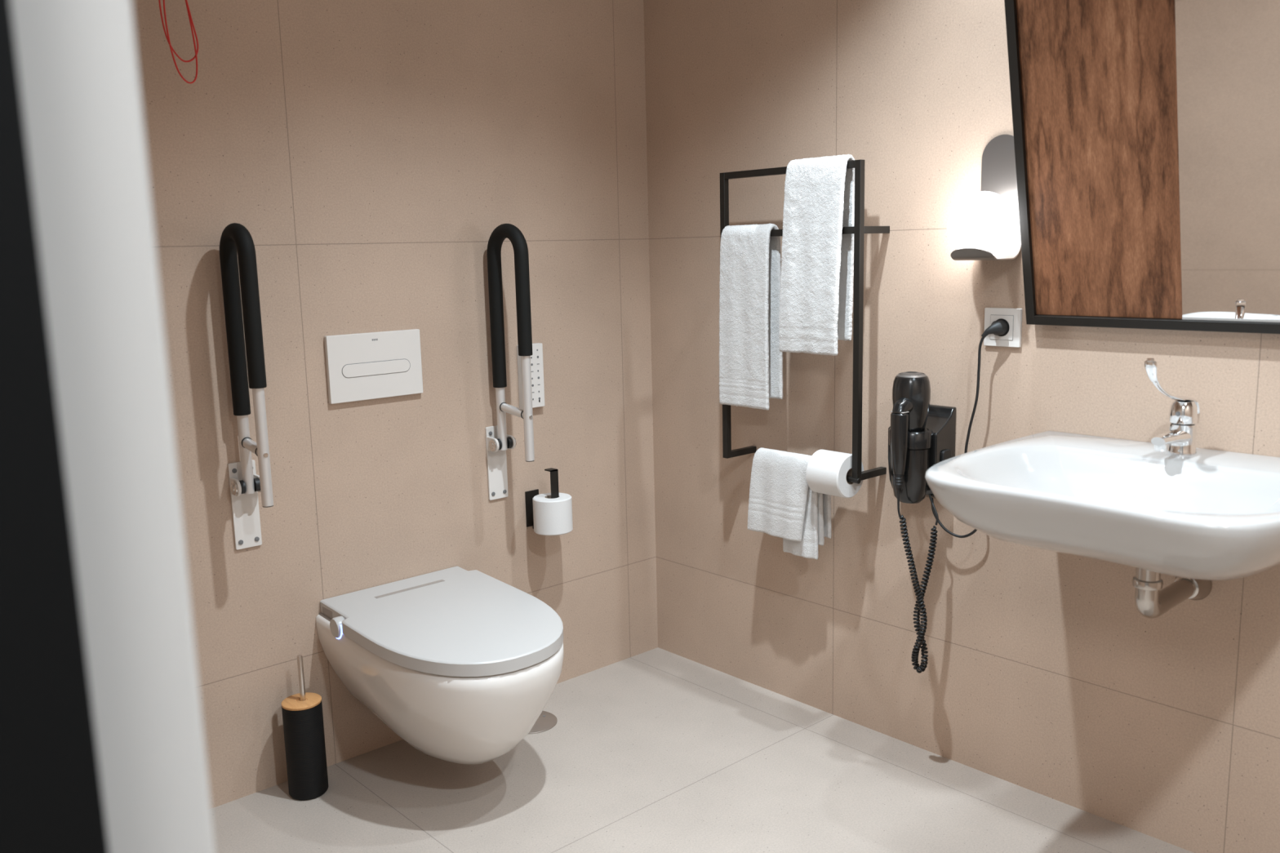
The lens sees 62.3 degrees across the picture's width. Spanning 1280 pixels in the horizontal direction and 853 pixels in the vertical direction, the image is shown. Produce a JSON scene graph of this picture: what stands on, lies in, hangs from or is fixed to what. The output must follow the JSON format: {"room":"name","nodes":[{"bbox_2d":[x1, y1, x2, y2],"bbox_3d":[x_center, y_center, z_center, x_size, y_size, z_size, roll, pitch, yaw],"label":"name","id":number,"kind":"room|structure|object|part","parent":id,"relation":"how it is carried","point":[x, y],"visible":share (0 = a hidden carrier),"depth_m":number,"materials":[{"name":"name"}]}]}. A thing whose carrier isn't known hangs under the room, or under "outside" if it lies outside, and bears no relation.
{"room":"accessible bathroom","nodes":[
{"label":"accessible bathroom","id":0,"kind":"room"},
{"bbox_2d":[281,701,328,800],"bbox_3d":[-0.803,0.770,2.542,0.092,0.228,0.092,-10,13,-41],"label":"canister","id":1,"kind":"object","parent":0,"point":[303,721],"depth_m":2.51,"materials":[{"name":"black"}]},
{"bbox_2d":[131,0,657,808],"bbox_3d":[-0.747,-0.320,2.621,1.999,2.350,0.100,-10,13,-41],"label":"wall","id":2,"kind":"structure","parent":0,"point":[371,154],"depth_m":2.67,"materials":[{"name":"tile"}]},
{"bbox_2d":[219,222,273,550],"bbox_3d":[-0.875,-0.076,2.366,0.078,0.744,0.155,-10,13,-41],"label":"grab bar","id":3,"kind":"object","parent":2,"relation":"attached to","point":[236,242],"visible":1,"depth_m":2.35,"materials":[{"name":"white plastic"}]},
{"bbox_3d":[-0.919,0.182,2.466,0.062,0.205,0.006,-10,13,-41],"label":"mounting plate","id":4,"kind":"part","parent":3,"relation":"part of","materials":[{"name":"white plastic"}]},
{"bbox_2d":[324,328,422,404],"bbox_3d":[-0.660,-0.152,2.646,0.255,0.165,0.014,-10,13,-41],"label":"flush plate","id":5,"kind":"object","parent":2,"relation":"attached to","point":[360,366],"visible":1,"depth_m":2.63,"materials":[{"name":"white plastic"}]},
{"bbox_2d":[315,566,564,764],"bbox_3d":[-0.441,0.615,2.562,0.446,0.363,0.593,-10,13,-41],"label":"toilet","id":6,"kind":"object","parent":2,"relation":"attached to","point":[461,664],"visible":1,"depth_m":2.41,"materials":[{"name":"white ceramic"}]},
{"bbox_3d":[-0.450,0.483,2.547,0.410,0.033,0.576,-10,13,-41],"label":"seat","id":7,"kind":"part","parent":6,"relation":"part of","materials":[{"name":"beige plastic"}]},
{"bbox_3d":[-0.719,0.479,2.532,0.028,0.049,0.049,-10,13,-41],"label":"control knob","id":8,"kind":"part","parent":6,"relation":"part of","materials":[{"name":"grey"}]},
{"bbox_3d":[-0.444,0.467,2.538,0.444,0.062,0.592,-10,13,-41],"label":"lid","id":9,"kind":"part","parent":6,"relation":"part of","materials":[{"name":"grey plastic"}]},
{"bbox_2d":[484,223,534,500],"bbox_3d":[-0.345,-0.160,2.820,0.078,0.748,0.178,-10,13,-41],"label":"grab bar","id":10,"kind":"object","parent":2,"relation":"attached to","point":[497,439],"visible":1,"depth_m":2.80,"materials":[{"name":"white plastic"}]},
{"bbox_3d":[-0.395,0.099,2.928,0.062,0.205,0.006,-10,13,-41],"label":"mounting plate","id":11,"kind":"part","parent":10,"relation":"part of","materials":[{"name":"white plastic"}]},
{"bbox_2d":[516,342,544,408],"bbox_3d":[-0.305,-0.142,2.966,0.076,0.179,0.019,-10,13,-41],"label":"remote control","id":12,"kind":"object","parent":2,"relation":"attached to","point":[536,358],"visible":0.65,"depth_m":2.97,"materials":[{"name":"white plastic"}]},
{"bbox_2d":[524,467,559,528],"bbox_3d":[-0.275,0.207,2.987,0.046,0.184,0.103,-10,13,-41],"label":"toilet roll holder","id":13,"kind":"object","parent":2,"relation":"attached to","point":[529,495],"visible":0.51,"depth_m":3.01,"materials":[{"name":"black metal"}]},
{"bbox_3d":[-0.307,0.233,3.029,0.046,0.103,0.004,-10,13,-41],"label":"wall plate","id":14,"kind":"part","parent":13,"relation":"part of","materials":[{"name":"black metal"}]},
{"bbox_2d":[532,493,573,535],"bbox_3d":[-0.244,0.245,2.971,0.109,0.098,0.109,-10,13,-41],"label":"toilet roll","id":15,"kind":"object","parent":13,"relation":"on","point":[551,517],"visible":0.97,"depth_m":2.93,"materials":[{"name":"white paper"}]},
{"bbox_2d":[210,647,1193,852],"bbox_3d":[-0.208,1.155,1.152,3.700,0.100,3.300,-10,13,-41],"label":"floor","id":16,"kind":"structure","parent":0,"point":[656,750],"depth_m":2.52,"materials":[{"name":"tile"}]},
{"bbox_2d":[281,654,328,800],"bbox_3d":[-0.804,0.712,2.532,0.092,0.345,0.092,-10,13,-41],"label":"toilet brush","id":17,"kind":"object","parent":16,"relation":"on","point":[302,712],"visible":1,"depth_m":2.51,"materials":[{"name":"black"}]},
{"bbox_3d":[-0.804,0.597,2.515,0.013,0.113,0.013,-10,13,-41],"label":"handle","id":18,"kind":"part","parent":17,"relation":"part of","materials":[{"name":"silver metal"}]},
{"bbox_3d":[-0.805,0.654,2.522,0.092,0.006,0.092,-10,13,-41],"label":"bamboo lid","id":19,"kind":"part","parent":17,"relation":"part of","materials":[{"name":"beige wood"}]},
{"bbox_2d":[528,711,557,733],"bbox_3d":[-0.299,0.810,2.909,0.144,0.004,0.144,-10,13,-41],"label":"floor drain","id":20,"kind":"object","parent":16,"relation":"on","point":[546,721],"visible":0.27,"depth_m":2.90,"materials":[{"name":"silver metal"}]},
{"bbox_2d":[643,0,1279,852],"bbox_3d":[1.069,-0.288,2.167,0.100,2.350,3.200,-10,13,-41],"label":"wall","id":21,"kind":"structure","parent":0,"point":[1044,674],"depth_m":2.55,"materials":[{"name":"tile"}]},
{"bbox_2d":[720,159,889,484],"bbox_3d":[0.416,-0.273,2.740,0.122,0.775,0.458,-10,13,-41],"label":"towel rail","id":22,"kind":"object","parent":21,"relation":"attached to","point":[859,229],"visible":0.73,"depth_m":2.57,"materials":[{"name":"black metal"}]},
{"bbox_3d":[0.285,0.070,2.970,0.103,0.017,0.017,-10,13,-41],"label":"wall arm","id":23,"kind":"part","parent":22,"relation":"part of","materials":[{"name":"black metal"}]},
{"bbox_2d":[719,223,782,409],"bbox_3d":[0.292,-0.291,2.802,0.072,0.479,0.176,-10,13,-41],"label":"bath towel","id":24,"kind":"object","parent":22,"relation":"hanging from","point":[751,359],"visible":0.98,"depth_m":2.77,"materials":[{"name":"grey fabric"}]},
{"bbox_2d":[747,447,831,559],"bbox_3d":[0.390,0.199,2.796,0.099,0.275,0.222,-10,13,-41],"label":"hand towel","id":25,"kind":"object","parent":22,"relation":"hanging from","point":[782,504],"visible":0.84,"depth_m":2.75,"materials":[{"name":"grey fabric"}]},
{"bbox_2d":[778,154,854,355],"bbox_3d":[0.437,-0.419,2.610,0.081,0.477,0.198,-10,13,-41],"label":"bath towel","id":26,"kind":"object","parent":22,"relation":"hanging from","point":[816,294],"visible":0.99,"depth_m":2.58,"materials":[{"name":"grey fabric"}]},
{"bbox_2d":[805,449,863,497],"bbox_3d":[0.488,0.118,2.652,0.110,0.110,0.100,-10,13,-41],"label":"toilet roll","id":27,"kind":"object","parent":22,"relation":"on","point":[827,471],"visible":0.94,"depth_m":2.62,"materials":[{"name":"white paper"}]},
{"bbox_3d":[0.578,0.117,2.647,0.103,0.017,0.017,-10,13,-41],"label":"wall arm","id":28,"kind":"part","parent":22,"relation":"part of","materials":[{"name":"black metal"}]},
{"bbox_3d":[0.564,-0.473,2.549,0.103,0.017,0.017,-10,13,-41],"label":"wall arm","id":29,"kind":"part","parent":22,"relation":"part of","materials":[{"name":"black metal"}]},
{"bbox_2d":[888,320,1007,537],"bbox_3d":[0.694,0.009,2.465,0.143,0.511,0.266,-10,13,-41],"label":"holder","id":30,"kind":"object","parent":21,"relation":"attached to","point":[933,446],"visible":0.72,"depth_m":2.47,"materials":[{"name":"black plastic"}]},
{"bbox_2d":[890,371,938,673],"bbox_3d":[0.638,0.232,2.505,0.122,0.720,0.116,-10,13,-41],"label":"hair dryer","id":31,"kind":"object","parent":30,"relation":"in","point":[911,390],"visible":1,"depth_m":2.45,"materials":[{"name":"black plastic"}]},
{"bbox_3d":[0.599,0.039,2.447,0.038,0.144,0.042,-10,13,-41],"label":"handle","id":32,"kind":"part","parent":31,"relation":"part of","materials":[{"name":"black plastic"}]},
{"bbox_2d":[896,371,927,377],"bbox_3d":[0.633,-0.122,2.468,0.070,0.011,0.070,-10,13,-41],"label":"grille","id":33,"kind":"object","parent":31,"relation":"attached to","point":[908,374],"depth_m":2.45,"materials":[{"name":"silver metal"}]},
{"bbox_2d":[941,448,951,461],"bbox_3d":[0.720,0.074,2.492,0.034,0.040,0.008,-10,13,-41],"label":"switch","id":34,"kind":"object","parent":30,"relation":"attached to","point":[946,454],"depth_m":2.48,"materials":[{"name":"black plastic"}]},
{"bbox_2d":[947,133,1021,260],"bbox_3d":[0.745,-0.498,2.297,0.154,0.270,0.143,-10,13,-41],"label":"wall lamp","id":35,"kind":"object","parent":21,"relation":"attached to","point":[984,224],"visible":0.98,"depth_m":2.28,"materials":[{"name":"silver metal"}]},
{"bbox_3d":[0.743,-0.438,2.303,0.143,0.143,0.143,-10,13,-41],"label":"globe","id":36,"kind":"part","parent":35,"relation":"part of","materials":[{"name":"white glass"}]},
{"bbox_2d":[983,307,1022,347],"bbox_3d":[0.815,-0.223,2.382,0.011,0.086,0.088,-10,13,-41],"label":"wall socket","id":37,"kind":"object","parent":21,"relation":"attached to","point":[1012,317],"visible":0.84,"depth_m":2.37,"materials":[{"name":"white plastic"}]},
{"bbox_2d":[924,431,1279,580],"bbox_3d":[0.899,0.159,1.929,0.576,0.160,0.645,-10,13,-41],"label":"washbasin","id":38,"kind":"object","parent":21,"relation":"attached to","point":[1208,514],"visible":1,"depth_m":1.89,"materials":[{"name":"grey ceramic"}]},
{"bbox_2d":[1132,567,1212,618],"bbox_3d":[1.028,0.291,2.058,0.251,0.156,0.070,-10,13,-41],"label":"pipe","id":39,"kind":"object","parent":38,"relation":"attached to","point":[1152,602],"visible":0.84,"depth_m":2.00,"materials":[{"name":"silver metal"}]},
{"bbox_2d":[1144,358,1199,455],"bbox_3d":[0.999,-0.037,2.001,0.199,0.199,0.053,-10,13,-41],"label":"tap","id":40,"kind":"object","parent":38,"relation":"on","point":[1180,439],"visible":1,"depth_m":2.03,"materials":[{"name":"silver metal"}]},
{"bbox_3d":[1.014,0.023,2.023,0.117,0.034,0.044,-10,13,-41],"label":"spout","id":41,"kind":"part","parent":40,"relation":"part of","materials":[{"name":"silver metal"}]},
{"bbox_3d":[0.999,-0.066,1.996,0.199,0.142,0.040,-10,13,-41],"label":"lever","id":42,"kind":"part","parent":40,"relation":"part of","materials":[{"name":"silver metal"}]},
{"bbox_2d":[1004,0,1279,333],"bbox_3d":[1.019,-0.625,1.913,0.220,0.916,0.735,-10,13,-41],"label":"mirror","id":43,"kind":"object","parent":21,"relation":"attached to","point":[1146,133],"visible":1,"depth_m":2.02,"materials":[{"name":"black mirror"}]},
{"bbox_3d":[0.887,-0.647,2.057,0.193,0.875,0.302,-10,13,-41],"label":"walnut panel","id":44,"kind":"part","parent":43,"relation":"part of","materials":[{"name":"brown wood"}]},
{"bbox_3d":[1.119,-0.612,1.800,0.193,0.871,0.393,-10,13,-41],"label":"glass","id":45,"kind":"part","parent":43,"relation":"part of","materials":[{"name":"white mirror"}]},
{"bbox_3d":[-0.267,-1.261,0.748,3.700,0.100,3.300,-10,13,-41],"label":"ceiling","id":46,"kind":"structure","parent":0,"visible":0},
{"bbox_2d":[158,0,198,83],"bbox_3d":[-0.964,-1.070,2.166,0.075,0.710,0.070,-10,13,-41],"label":"pull cord","id":47,"kind":"object","parent":46,"relation":"hanging from","point":[191,22],"visible":1,"depth_m":2.21,"materials":[{"name":"red fabric"}]},
{"bbox_3d":[-0.446,-0.017,0.766,0.064,2.350,3.300,-10,13,-41],"label":"wall","id":48,"kind":"structure","parent":0,"visible":0},
{"bbox_2d":[0,0,109,852],"bbox_3d":[-0.611,0.191,0.280,0.863,2.092,0.092,-10,13,-41],"label":"door","id":49,"kind":"structure","parent":48,"relation":"in","point":[51,797],"depth_m":0.55,"materials":[{"name":"black laminate"}]},
{"bbox_2d":[9,0,215,852],"bbox_3d":[0.014,0.165,0.280,0.066,2.130,0.968,-10,13,-41],"label":"trim","id":50,"kind":"structure","parent":48,"relation":"attached to","point":[77,63],"depth_m":0.60,"materials":[{"name":"grey paint"}]}
]}

